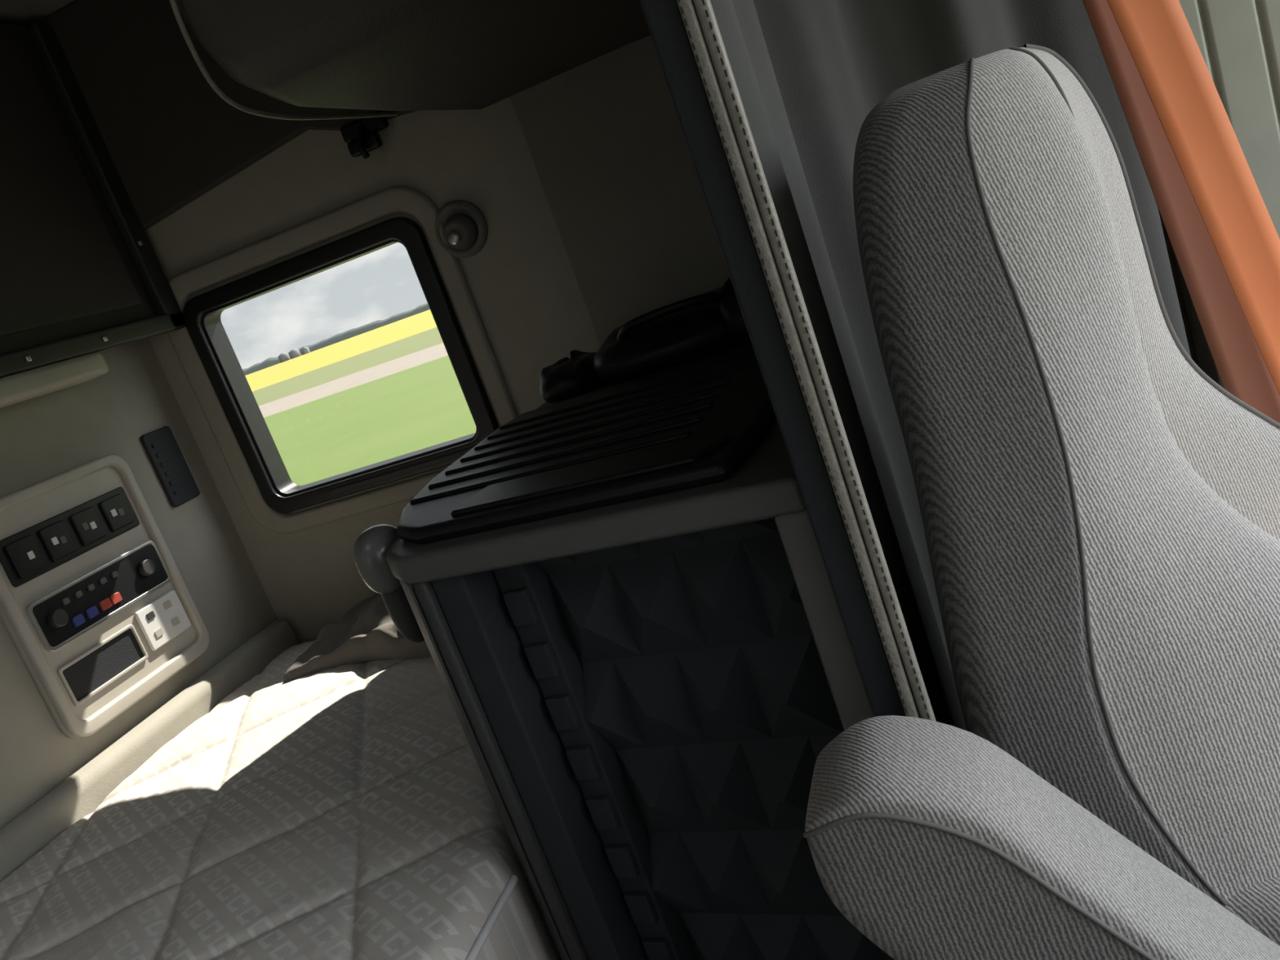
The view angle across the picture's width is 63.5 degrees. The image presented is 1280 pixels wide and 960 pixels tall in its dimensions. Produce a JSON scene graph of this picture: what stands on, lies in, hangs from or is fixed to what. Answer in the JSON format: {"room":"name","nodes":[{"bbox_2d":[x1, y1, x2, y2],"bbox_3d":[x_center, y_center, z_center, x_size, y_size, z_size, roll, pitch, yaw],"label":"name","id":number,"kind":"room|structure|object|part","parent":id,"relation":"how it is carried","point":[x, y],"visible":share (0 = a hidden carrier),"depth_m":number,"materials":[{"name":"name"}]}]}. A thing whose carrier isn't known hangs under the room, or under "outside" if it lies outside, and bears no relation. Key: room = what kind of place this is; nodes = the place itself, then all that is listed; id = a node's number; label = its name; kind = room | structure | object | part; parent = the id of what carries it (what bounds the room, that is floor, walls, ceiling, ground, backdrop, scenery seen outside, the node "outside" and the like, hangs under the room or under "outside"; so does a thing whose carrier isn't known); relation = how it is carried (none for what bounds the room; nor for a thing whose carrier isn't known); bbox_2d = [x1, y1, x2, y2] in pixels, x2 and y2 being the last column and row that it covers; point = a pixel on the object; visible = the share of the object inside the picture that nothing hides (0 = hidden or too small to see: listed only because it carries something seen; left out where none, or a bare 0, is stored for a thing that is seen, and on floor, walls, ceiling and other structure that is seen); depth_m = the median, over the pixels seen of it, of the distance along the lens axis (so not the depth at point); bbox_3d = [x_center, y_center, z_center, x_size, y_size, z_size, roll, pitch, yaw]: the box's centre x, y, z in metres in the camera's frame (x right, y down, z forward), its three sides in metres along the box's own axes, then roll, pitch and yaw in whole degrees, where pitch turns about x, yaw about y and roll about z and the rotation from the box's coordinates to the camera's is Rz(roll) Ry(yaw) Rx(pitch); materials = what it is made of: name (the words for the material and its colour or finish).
{"room":"vehicle interior","nodes":[
{"label":"vehicle interior","id":0,"kind":"room"},
{"bbox_2d":[0,0,76,25],"bbox_3d":[-0.199,-0.893,0.268,3.400,0.050,3.050,-15,14,19],"label":"ceiling","id":1,"kind":"structure","parent":0,"point":[26,12],"depth_m":2.07,"materials":[{"name":"fabric"}]},
{"bbox_2d":[639,0,1191,730],"bbox_3d":[0.316,-0.326,1.248,0.307,1.732,1.055,-8,18,42],"label":"curtain","id":2,"kind":"object","parent":1,"relation":"hanging from","point":[772,100],"visible":0.47,"depth_m":1.13,"materials":[{"name":"fabric"}]},
{"bbox_2d":[0,337,277,829],"bbox_3d":[-1.368,0.506,1.066,0.050,2.100,2.950,-15,14,19],"label":"wall","id":3,"kind":"structure","parent":0,"point":[43,437],"depth_m":2.16,"materials":[{"name":"beige plastic"}]},
{"bbox_2d":[0,22,186,377],"bbox_3d":[-1.371,-0.354,1.420,0.131,0.660,1.735,-15,14,19],"label":"upper cabinet","id":4,"kind":"object","parent":3,"relation":"attached to","point":[81,273],"visible":1,"depth_m":2.04,"materials":[{"name":"grey plastic"}]},
{"bbox_2d":[0,352,108,408],"bbox_3d":[-1.191,-0.107,1.718,0.120,0.045,0.817,-15,14,19],"label":"strip light","id":5,"kind":"object","parent":4,"relation":"attached to","point":[16,388],"visible":1,"depth_m":1.91,"materials":[{"name":"beige plastic"}]},
{"bbox_3d":[-1.286,-0.443,1.593,0.015,0.550,1.150,-15,14,19],"label":"door panel","id":6,"kind":"part","parent":4,"relation":"part of","materials":[{"name":"black plastic"}]},
{"bbox_3d":[-1.225,-0.080,1.473,0.028,0.038,1.735,-15,14,19],"label":"rail","id":7,"kind":"part","parent":4,"relation":"part of","materials":[{"name":"grey plastic"}]},
{"bbox_2d":[0,454,209,738],"bbox_3d":[-1.054,0.211,2.012,0.040,0.460,0.395,-15,14,19],"label":"control panel","id":8,"kind":"object","parent":3,"relation":"attached to","point":[96,605],"visible":1,"depth_m":1.99,"materials":[{"name":"beige plastic"}]},
{"bbox_3d":[-1.069,0.254,1.901,0.015,0.034,0.034,-15,14,19],"label":"climate knob","id":9,"kind":"part","parent":8,"relation":"part of","materials":[{"name":"grey plastic"}]},
{"bbox_3d":[-1.010,0.180,2.119,0.015,0.034,0.034,-15,14,19],"label":"climate knob","id":10,"kind":"part","parent":8,"relation":"part of","materials":[{"name":"grey plastic"}]},
{"bbox_2d":[134,590,191,650],"bbox_3d":[-0.983,0.289,2.136,0.008,0.087,0.118,-15,14,19],"label":"socket","id":11,"kind":"object","parent":8,"relation":"attached to","point":[162,618],"depth_m":2.13,"materials":[{"name":"beige plastic"}]},
{"bbox_2d":[0,619,299,881],"bbox_3d":[-1.026,0.727,1.700,0.060,0.285,1.745,-15,14,19],"label":"ledge","id":12,"kind":"object","parent":3,"relation":"attached to","point":[78,796],"visible":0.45,"depth_m":1.95,"materials":[{"name":"beige plastic"}]},
{"bbox_2d":[140,426,199,506],"bbox_3d":[-1.034,-0.031,2.281,0.013,0.170,0.090,-15,14,19],"label":"air vent","id":13,"kind":"object","parent":3,"relation":"in","point":[163,451],"visible":1,"depth_m":2.27,"materials":[{"name":"black plastic"}]},
{"bbox_2d":[145,97,1198,644],"bbox_3d":[0.532,-0.377,1.881,3.400,2.100,0.050,-15,14,19],"label":"wall","id":14,"kind":"structure","parent":0,"point":[523,286],"depth_m":2.10,"materials":[{"name":"beige plastic"}]},
{"bbox_2d":[35,0,417,231],"bbox_3d":[-0.835,-0.816,2.073,0.900,0.478,0.030,-15,14,19],"label":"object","id":15,"kind":"structure","parent":14,"relation":"attached to","point":[170,138],"depth_m":2.11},
{"bbox_2d":[182,217,499,512],"bbox_3d":[-0.644,-0.230,2.227,0.613,0.512,0.060,-15,14,19],"label":"window","id":16,"kind":"structure","parent":14,"relation":"in","point":[406,230],"depth_m":2.18,"materials":[{"name":"rubber"}]},
{"bbox_2d":[201,239,477,496],"bbox_3d":[-0.641,-0.234,2.246,0.548,0.448,0.060,-15,14,19],"label":"window frame","id":17,"kind":"structure","parent":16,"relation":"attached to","point":[214,330],"depth_m":2.31,"materials":[{"name":"rubber"}]},
{"bbox_3d":[-0.515,-0.018,2.237,0.380,0.010,0.012,-15,14,19],"label":"latch rail","id":18,"kind":"part","parent":16,"relation":"part of","materials":[{"name":"black plastic"}]},
{"bbox_2d":[167,185,517,533],"bbox_3d":[-0.652,-0.230,2.224,0.725,0.620,0.019,-15,14,19],"label":"window surround","id":19,"kind":"object","parent":14,"relation":"attached to","point":[387,202],"visible":0.69,"depth_m":2.19,"materials":[{"name":"beige plastic"}]},
{"bbox_2d":[340,110,388,159],"bbox_3d":[-0.534,-0.660,1.999,0.100,0.079,0.062,-15,14,19],"label":"coat hook","id":20,"kind":"object","parent":14,"relation":"attached to","point":[362,136],"visible":0.94,"depth_m":2.00,"materials":[{"name":"black plastic"}]},
{"bbox_3d":[-0.534,-0.651,2.009,0.070,0.030,0.020,-15,14,19],"label":"arm","id":21,"kind":"part","parent":20,"relation":"part of","materials":[{"name":"black plastic"}]},
{"bbox_2d":[169,0,650,119],"bbox_3d":[-0.253,-0.854,1.469,0.620,0.483,0.790,-15,14,19],"label":"bin","id":22,"kind":"object","parent":14,"relation":"attached to","point":[393,55],"visible":0.98,"depth_m":1.33,"materials":[{"name":"plastic"}]},
{"bbox_2d":[434,200,488,257],"bbox_3d":[-0.359,-0.492,2.038,0.112,0.112,0.039,-15,14,19],"label":"reading lamp","id":23,"kind":"object","parent":14,"relation":"attached to","point":[465,230],"visible":1,"depth_m":2.03,"materials":[{"name":"grey plastic"}]},
{"bbox_2d":[509,35,729,346],"bbox_3d":[0.318,-0.263,1.954,0.795,1.400,0.016,-15,14,19],"label":"trim panel","id":24,"kind":"object","parent":14,"relation":"attached to","point":[604,137],"depth_m":1.94,"materials":[{"name":"plastic"}]},
{"bbox_2d":[1172,0,1279,387],"bbox_3d":[0.959,-0.458,1.606,0.240,2.090,0.170,-15,14,19],"label":"trim","id":25,"kind":"structure","parent":14,"relation":"attached to","point":[1237,41],"depth_m":1.50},
{"bbox_2d":[1082,0,1279,423],"bbox_3d":[0.662,-0.431,1.251,0.283,1.206,0.106,-15,14,19],"label":"belt","id":26,"kind":"object","parent":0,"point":[1224,240],"visible":0.94,"depth_m":1.26,"materials":[{"name":"orange fabric"}]},
{"bbox_3d":[0.511,1.079,0.748,3.300,0.050,2.950,-15,14,19],"label":"floor","id":27,"kind":"structure","parent":0,"visible":0},
{"bbox_2d":[0,640,560,959],"bbox_3d":[-0.571,0.953,1.192,1.005,0.696,2.500,-15,14,19],"label":"mattress","id":28,"kind":"object","parent":27,"relation":"on","point":[346,811],"visible":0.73,"depth_m":1.44,"materials":[{"name":"grey fabric"}]},
{"bbox_2d":[283,593,431,682],"bbox_3d":[-0.407,0.241,2.099,0.660,0.109,0.370,-15,14,19],"label":"pillow","id":29,"kind":"object","parent":28,"relation":"on","point":[366,631],"visible":0.31,"depth_m":2.08,"materials":[{"name":"grey fabric"}]},
{"bbox_2d":[353,342,894,959],"bbox_3d":[0.182,0.373,1.582,0.612,1.090,1.124,-15,14,19],"label":"storage cabinet","id":30,"kind":"object","parent":27,"relation":"on","point":[621,599],"visible":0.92,"depth_m":1.11,"materials":[{"name":"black fabric"}]},
{"bbox_3d":[-0.046,0.566,1.247,0.018,1.036,0.098,-12,15,29],"label":"post","id":31,"kind":"part","parent":30,"relation":"part of","materials":[{"name":"grey plastic"}]},
{"bbox_3d":[-0.018,0.558,1.236,0.044,1.036,0.088,-12,15,29],"label":"post","id":32,"kind":"part","parent":30,"relation":"part of","materials":[{"name":"black fabric"}]},
{"bbox_3d":[-0.057,-0.054,1.316,0.515,0.021,0.683,-15,14,19],"label":"lid","id":33,"kind":"part","parent":30,"relation":"part of","materials":[{"name":"black plastic"}]},
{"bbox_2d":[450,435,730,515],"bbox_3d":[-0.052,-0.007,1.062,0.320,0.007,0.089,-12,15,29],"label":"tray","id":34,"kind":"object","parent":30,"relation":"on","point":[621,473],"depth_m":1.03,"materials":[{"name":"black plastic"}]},
{"bbox_3d":[-0.036,0.363,1.183,0.042,0.630,0.035,-12,15,29],"label":"ladder rail","id":35,"kind":"part","parent":30,"relation":"part of","materials":[{"name":"black fabric"}]},
{"bbox_2d":[539,277,751,402],"bbox_3d":[0.059,-0.270,1.791,0.515,0.119,0.320,-15,14,19],"label":"duffel bag","id":36,"kind":"object","parent":30,"relation":"on","point":[711,322],"visible":0.61,"depth_m":1.68,"materials":[{"name":"fabric"}]},
{"bbox_3d":[0.050,-0.268,1.684,0.214,0.040,0.053,-15,14,19],"label":"handle","id":37,"kind":"part","parent":36,"relation":"part of","materials":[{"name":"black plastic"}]},
{"bbox_3d":[0.320,0.485,1.036,0.038,1.036,0.100,-12,15,29],"label":"post","id":38,"kind":"part","parent":30,"relation":"part of","materials":[{"name":"grey plastic"}]},
{"bbox_2d":[803,44,1279,959],"bbox_3d":[0.657,0.227,0.917,0.764,1.340,0.795,-12,15,32],"label":"seat","id":39,"kind":"object","parent":27,"relation":"on","point":[1100,515],"visible":1,"depth_m":0.85,"materials":[{"name":"fabric"}]},
{"bbox_3d":[0.385,0.385,0.768,0.411,0.488,0.122,-15,14,19],"label":"armrest","id":40,"kind":"part","parent":39,"relation":"part of","materials":[{"name":"fabric"}]},
{"bbox_2d":[1221,875,1279,946],"bbox_3d":[0.801,0.321,1.015,0.658,0.221,0.569,-12,15,31],"label":"cushion","id":41,"kind":"object","parent":39,"relation":"on","point":[1255,900],"depth_m":0.87,"materials":[{"name":"fabric"}]},
{"label":"outside","id":42,"kind":"structure","parent":0,"visible":0},
{"label":"ground","id":43,"kind":"structure","parent":42,"visible":0},
{"bbox_2d":[242,302,430,375],"bbox_3d":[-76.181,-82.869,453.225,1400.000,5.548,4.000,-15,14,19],"label":"tree line","id":44,"kind":"object","parent":43,"relation":"on","point":[270,362],"visible":0.18,"depth_m":473.83,"materials":[{"name":"plant"}]},
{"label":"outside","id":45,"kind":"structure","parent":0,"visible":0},
{"bbox_2d":[244,309,436,391],"bbox_3d":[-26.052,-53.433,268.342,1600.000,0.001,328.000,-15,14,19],"label":"field","id":46,"kind":"structure","parent":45,"point":[422,322],"depth_m":170.90,"materials":[{"name":"yellow plant"}]},
{"bbox_2d":[277,346,310,363],"bbox_3d":[-157.632,-57.589,471.066,16.200,4.000,4.800,-15,14,19],"label":"bins","id":47,"kind":"object","parent":46,"relation":"on","point":[283,357],"visible":0.94,"depth_m":469.57,"materials":[{"name":"metal"}]},
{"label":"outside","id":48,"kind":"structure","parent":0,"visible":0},
{"bbox_2d":[252,327,443,405],"bbox_3d":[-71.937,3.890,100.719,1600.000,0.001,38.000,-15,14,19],"label":"field","id":49,"kind":"structure","parent":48,"point":[432,337],"depth_m":77.44,"materials":[{"name":"green plant"}]},
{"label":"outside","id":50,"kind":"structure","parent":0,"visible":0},
{"bbox_2d":[263,355,475,485],"bbox_3d":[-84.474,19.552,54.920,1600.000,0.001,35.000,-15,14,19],"label":"grassy ground","id":51,"kind":"structure","parent":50,"point":[423,406],"depth_m":26.47,"materials":[{"name":"green plant"}]},
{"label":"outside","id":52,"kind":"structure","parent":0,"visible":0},
{"bbox_2d":[258,342,448,417],"bbox_3d":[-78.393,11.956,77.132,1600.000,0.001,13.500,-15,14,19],"label":"gravel road","id":53,"kind":"structure","parent":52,"point":[436,352],"depth_m":52.80,"materials":[{"name":"beige gravel"}]}
]}

